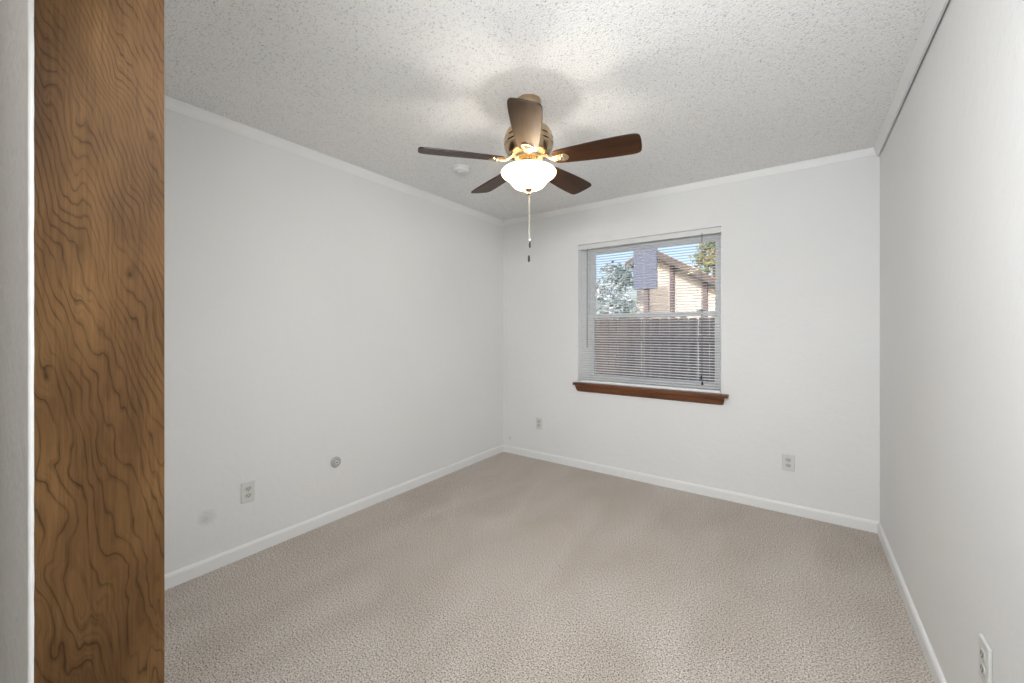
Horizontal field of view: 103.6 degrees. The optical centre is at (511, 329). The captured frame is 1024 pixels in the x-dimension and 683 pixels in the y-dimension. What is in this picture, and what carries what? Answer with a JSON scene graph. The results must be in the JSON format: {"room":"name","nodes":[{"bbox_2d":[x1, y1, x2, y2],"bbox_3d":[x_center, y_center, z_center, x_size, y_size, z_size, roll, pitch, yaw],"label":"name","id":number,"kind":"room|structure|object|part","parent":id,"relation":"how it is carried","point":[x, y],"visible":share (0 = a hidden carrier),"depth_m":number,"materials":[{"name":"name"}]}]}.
{"room":"empty bedroom","nodes":[
{"label":"empty bedroom","id":0,"kind":"room"},
{"bbox_2d":[0,0,26,682],"bbox_3d":[-0.673,0.063,0.615,3.310,2.440,0.111,0,0,36],"label":"wall","id":1,"kind":"structure","parent":0,"point":[13,13],"depth_m":0.57,"materials":[{"name":"paint"}]},
{"bbox_2d":[27,0,33,682],"bbox_3d":[-0.524,0.267,0.439,0.006,2.011,0.006,0,0,36],"label":"door frame","id":2,"kind":"structure","parent":1,"relation":"attached to","point":[30,3],"depth_m":0.44,"materials":[{"name":"white paint"}]},
{"bbox_2d":[34,0,163,682],"bbox_3d":[-0.162,0.254,0.251,0.841,2.058,0.112,0,0,36],"label":"door","id":3,"kind":"structure","parent":1,"relation":"in","point":[99,64],"depth_m":0.48,"materials":[{"name":"brown wood"}]},
{"bbox_2d":[164,109,502,574],"bbox_3d":[-1.489,0.063,2.422,0.120,2.440,4.950,0,0,36],"label":"wall","id":4,"kind":"structure","parent":0,"point":[315,313],"depth_m":2.55,"materials":[{"name":"paint"}]},
{"bbox_2d":[241,480,254,503],"bbox_3d":[-1.502,0.921,2.292,0.011,0.116,0.072,0,0,36],"label":"outlet","id":5,"kind":"object","parent":4,"relation":"attached to","point":[247,488],"visible":1,"depth_m":2.29,"materials":[{"name":"white plastic"}]},
{"bbox_2d":[164,444,502,589],"bbox_3d":[-1.036,1.247,2.943,0.013,0.072,3.256,0,0,36],"label":"baseboard","id":6,"kind":"structure","parent":4,"relation":"attached to","point":[184,574],"depth_m":2.54,"materials":[{"name":"white paint"}]},
{"bbox_2d":[164,95,502,225],"bbox_3d":[-1.035,-1.126,2.942,0.014,0.062,3.256,0,0,36],"label":"trim","id":7,"kind":"structure","parent":4,"relation":"attached to","point":[171,104],"depth_m":2.55,"materials":[{"name":"white paint"}]},
{"bbox_2d":[330,457,340,467],"bbox_3d":[-1.187,0.894,2.724,0.021,0.072,0.072,0,0,36],"label":"cable jack","id":8,"kind":"object","parent":4,"relation":"attached to","point":[335,462],"visible":1,"depth_m":2.72,"materials":[{"name":"grey plastic"}]},
{"bbox_2d":[164,0,932,219],"bbox_3d":[-0.094,-1.217,1.425,3.550,0.120,4.950,0,0,36],"label":"ceiling","id":9,"kind":"structure","parent":0,"point":[710,89],"depth_m":1.85,"materials":[{"name":"white paint"}]},
{"bbox_2d":[452,164,469,174],"bbox_3d":[-0.362,-1.138,2.874,0.128,0.038,0.128,0,0,36],"label":"smoke detector","id":10,"kind":"object","parent":9,"relation":"attached to","point":[461,169],"visible":1,"depth_m":2.84,"materials":[{"name":"white plastic"}]},
{"bbox_2d":[418,94,641,261],"bbox_3d":[0.108,-0.750,2.053,1.056,0.815,1.033,0,0,36],"label":"ceiling fan","id":11,"kind":"object","parent":9,"relation":"hanging from","point":[528,141],"visible":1,"depth_m":1.94,"materials":[{"name":"brown wood"}]},
{"bbox_3d":[-0.241,-0.851,1.955,0.419,0.007,0.139,0,13,-14],"label":"blade","id":12,"kind":"part","parent":11,"relation":"part of","materials":[{"name":"brown wood"}]},
{"bbox_3d":[-0.093,-0.851,2.320,0.139,0.007,0.419,-15,8,-31],"label":"blade","id":13,"kind":"part","parent":11,"relation":"part of","materials":[{"name":"brown wood"}]},
{"bbox_3d":[0.060,-0.851,1.701,0.139,0.007,0.419,13,1,4],"label":"blade","id":14,"kind":"part","parent":11,"relation":"part of","materials":[{"name":"brown wood"}]},
{"bbox_3d":[0.084,-0.758,2.035,0.278,0.097,0.278,0,0,36],"label":"lamp shade","id":15,"kind":"part","parent":11,"relation":"part of","materials":[{"name":"white glass"}]},
{"bbox_3d":[0.300,-0.851,2.292,0.139,0.007,0.419,-17,-11,39],"label":"blade","id":16,"kind":"part","parent":11,"relation":"part of","materials":[{"name":"brown wood"}]},
{"bbox_3d":[0.395,-0.851,1.909,0.419,0.007,0.139,0,-13,22],"label":"blade","id":17,"kind":"part","parent":11,"relation":"part of","materials":[{"name":"brown wood"}]},
{"bbox_2d":[164,452,933,682],"bbox_3d":[-0.094,1.333,1.425,3.550,0.100,4.950,0,0,36],"label":"floor","id":18,"kind":"structure","parent":0,"point":[503,567],"depth_m":1.94,"materials":[{"name":"beige carpet"}]},
{"bbox_2d":[503,155,879,521],"bbox_3d":[1.160,0.063,3.473,2.970,2.440,0.160,0,0,36],"label":"wall","id":19,"kind":"structure","parent":0,"point":[801,248],"depth_m":2.94,"materials":[{"name":"paint"}]},
{"bbox_2d":[536,417,541,429],"bbox_3d":[0.269,0.927,4.005,0.072,0.116,0.011,0,0,36],"label":"outlet","id":20,"kind":"object","parent":19,"relation":"attached to","point":[538,419],"visible":1,"depth_m":4.00,"materials":[{"name":"white plastic"}]},
{"bbox_2d":[578,226,721,393],"bbox_3d":[1.151,-0.152,3.480,1.210,1.280,0.159,0,0,36],"label":"window","id":21,"kind":"structure","parent":19,"relation":"in","point":[718,324],"depth_m":3.65,"materials":[{"name":"white plastic"}]},
{"bbox_2d":[579,227,720,392],"bbox_3d":[1.121,-0.153,3.438,1.202,1.274,0.053,0,0,36],"label":"blind","id":22,"kind":"object","parent":21,"relation":"attached to","point":[717,230],"visible":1,"depth_m":3.38,"materials":[{"name":"white plastic"}]},
{"bbox_3d":[1.128,0.475,3.442,1.170,0.018,0.026,0,0,36],"label":"rail","id":23,"kind":"part","parent":22,"relation":"part of","materials":[{"name":"white plastic"}]},
{"bbox_3d":[1.484,-0.202,3.157,0.003,1.120,0.004,0,0,-9],"label":"lift cord","id":24,"kind":"part","parent":22,"relation":"part of","materials":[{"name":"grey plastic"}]},
{"bbox_3d":[1.490,-0.179,3.153,0.003,1.165,0.004,0,0,-9],"label":"lift cord","id":25,"kind":"part","parent":22,"relation":"part of","materials":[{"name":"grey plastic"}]},
{"bbox_3d":[1.183,0.153,3.486,1.105,0.610,0.028,0,0,36],"label":"sash","id":26,"kind":"part","parent":21,"relation":"part of","materials":[{"name":"white plastic"}]},
{"bbox_3d":[1.199,-0.429,3.509,1.105,0.635,0.025,0,0,36],"label":"sash","id":27,"kind":"part","parent":21,"relation":"part of","materials":[{"name":"clear glass"}]},
{"bbox_2d":[573,382,728,404],"bbox_3d":[1.122,0.527,3.420,1.277,0.083,0.139,0,0,36],"label":"trim","id":28,"kind":"structure","parent":19,"relation":"attached to","point":[666,394],"depth_m":3.32,"materials":[{"name":"brown wood"}]},
{"bbox_2d":[503,147,875,224],"bbox_3d":[1.110,-1.133,3.402,2.970,0.048,0.014,0,0,36],"label":"trim","id":29,"kind":"structure","parent":19,"relation":"attached to","point":[867,152],"depth_m":3.09,"materials":[{"name":"white paint"}]},
{"bbox_2d":[503,444,877,532],"bbox_3d":[1.110,1.247,3.402,2.970,0.072,0.013,0,0,36],"label":"baseboard","id":30,"kind":"structure","parent":19,"relation":"attached to","point":[868,525],"depth_m":3.08,"materials":[{"name":"white paint"}]},
{"bbox_2d":[782,453,794,471],"bbox_3d":[1.931,0.926,2.816,0.072,0.116,0.011,0,0,36],"label":"outlet","id":31,"kind":"object","parent":19,"relation":"attached to","point":[788,460],"visible":1,"depth_m":2.81,"materials":[{"name":"white plastic"}]},
{"bbox_2d":[880,0,1023,682],"bbox_3d":[1.471,0.063,1.250,0.120,2.440,3.416,0,0,36],"label":"wall","id":32,"kind":"structure","parent":0,"point":[952,154],"depth_m":1.26,"materials":[{"name":"paint"}]},
{"bbox_2d":[874,0,948,156],"bbox_3d":[1.358,-1.125,1.225,0.028,0.065,3.244,0,0,36],"label":"trim","id":33,"kind":"structure","parent":32,"relation":"attached to","point":[936,10],"depth_m":1.71,"materials":[{"name":"white paint"}]},
{"bbox_2d":[877,522,946,682],"bbox_3d":[1.370,1.247,1.224,0.013,0.072,3.256,0,0,36],"label":"baseboard","id":34,"kind":"structure","parent":32,"relation":"attached to","point":[935,670],"depth_m":1.75,"materials":[{"name":"white paint"}]},
{"bbox_2d":[979,634,991,682],"bbox_3d":[1.272,0.895,1.085,0.011,0.116,0.072,0,0,36],"label":"outlet","id":35,"kind":"object","parent":32,"relation":"attached to","point":[985,652],"visible":1,"depth_m":1.07,"materials":[{"name":"white plastic"}]},
{"bbox_2d":[980,647,984,661],"bbox_3d":[1.269,0.875,1.087,0.003,0.026,0.034,0,0,36],"label":"receptacle","id":36,"kind":"object","parent":35,"relation":"attached to","point":[982,649],"depth_m":1.08,"materials":[{"name":"grey plastic"}]},
{"bbox_2d":[980,662,984,676],"bbox_3d":[1.269,0.914,1.087,0.003,0.026,0.034,0,0,36],"label":"receptacle","id":37,"kind":"object","parent":35,"relation":"attached to","point":[982,664],"depth_m":1.08,"materials":[{"name":"grey plastic"}]},
{"label":"outside","id":38,"kind":"structure","parent":0,"visible":0},
{"bbox_3d":[8.948,1.683,14.242,30.000,0.100,26.420,0,0,36],"label":"ground","id":39,"kind":"structure","parent":38,"visible":0},
{"bbox_2d":[595,261,640,319],"bbox_3d":[2.354,0.016,9.347,1.242,3.238,0.973,0,0,36],"label":"leafy tree","id":40,"kind":"object","parent":39,"relation":"on","point":[606,266],"visible":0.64,"depth_m":9.23,"materials":[{"name":"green plant"}]},
{"bbox_2d":[633,248,657,317],"bbox_3d":[2.720,-0.027,8.184,0.470,3.320,0.140,0,0,36],"label":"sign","id":41,"kind":"object","parent":39,"relation":"on","point":[635,257],"visible":0.44,"depth_m":8.14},
{"bbox_3d":[2.697,-1.257,8.151,0.470,0.860,0.060,0,0,36],"label":"panel","id":42,"kind":"part","parent":41,"relation":"part of","materials":[{"name":"grey"}]},
{"bbox_3d":[2.738,0.133,8.208,0.100,3.000,0.080,0,0,36],"label":"post","id":43,"kind":"part","parent":41,"relation":"part of","materials":[{"name":"grey"}]},
{"bbox_2d":[595,316,714,382],"bbox_3d":[2.213,0.712,6.454,10.096,1.842,0.150,0,0,36],"label":"wooden fence","id":44,"kind":"object","parent":39,"relation":"on","point":[680,318],"visible":0.12,"depth_m":6.46,"materials":[{"name":"brown wood"}]},
{"bbox_3d":[2.193,0.139,6.510,10.000,0.089,0.037,0,0,36],"label":"rail","id":45,"kind":"part","parent":44,"relation":"part of","materials":[{"name":"grey wood"}]},
{"bbox_2d":[625,251,714,381],"bbox_3d":[7.155,-0.167,11.431,5.250,3.600,7.880,0,0,36],"label":"house","id":46,"kind":"structure","parent":39,"relation":"on","point":[663,262],"depth_m":9.44,"materials":[{"name":"beige"}]},
{"bbox_3d":[3.774,0.048,9.495,0.090,3.170,0.100,0,0,36],"label":"post","id":47,"kind":"part","parent":46,"relation":"part of","materials":[{"name":"brown"}]},
{"bbox_3d":[4.356,0.263,9.080,0.090,2.741,0.100,0,0,36],"label":"post","id":48,"kind":"part","parent":46,"relation":"part of","materials":[{"name":"grey"}]},
{"bbox_2d":[688,242,714,277],"bbox_3d":[8.315,-1.277,15.745,2.777,5.825,1.569,0,0,36],"label":"autumn tree","id":49,"kind":"object","parent":39,"relation":"on","point":[696,260],"visible":0.13,"depth_m":15.92,"materials":[{"name":"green plant"}]}
]}

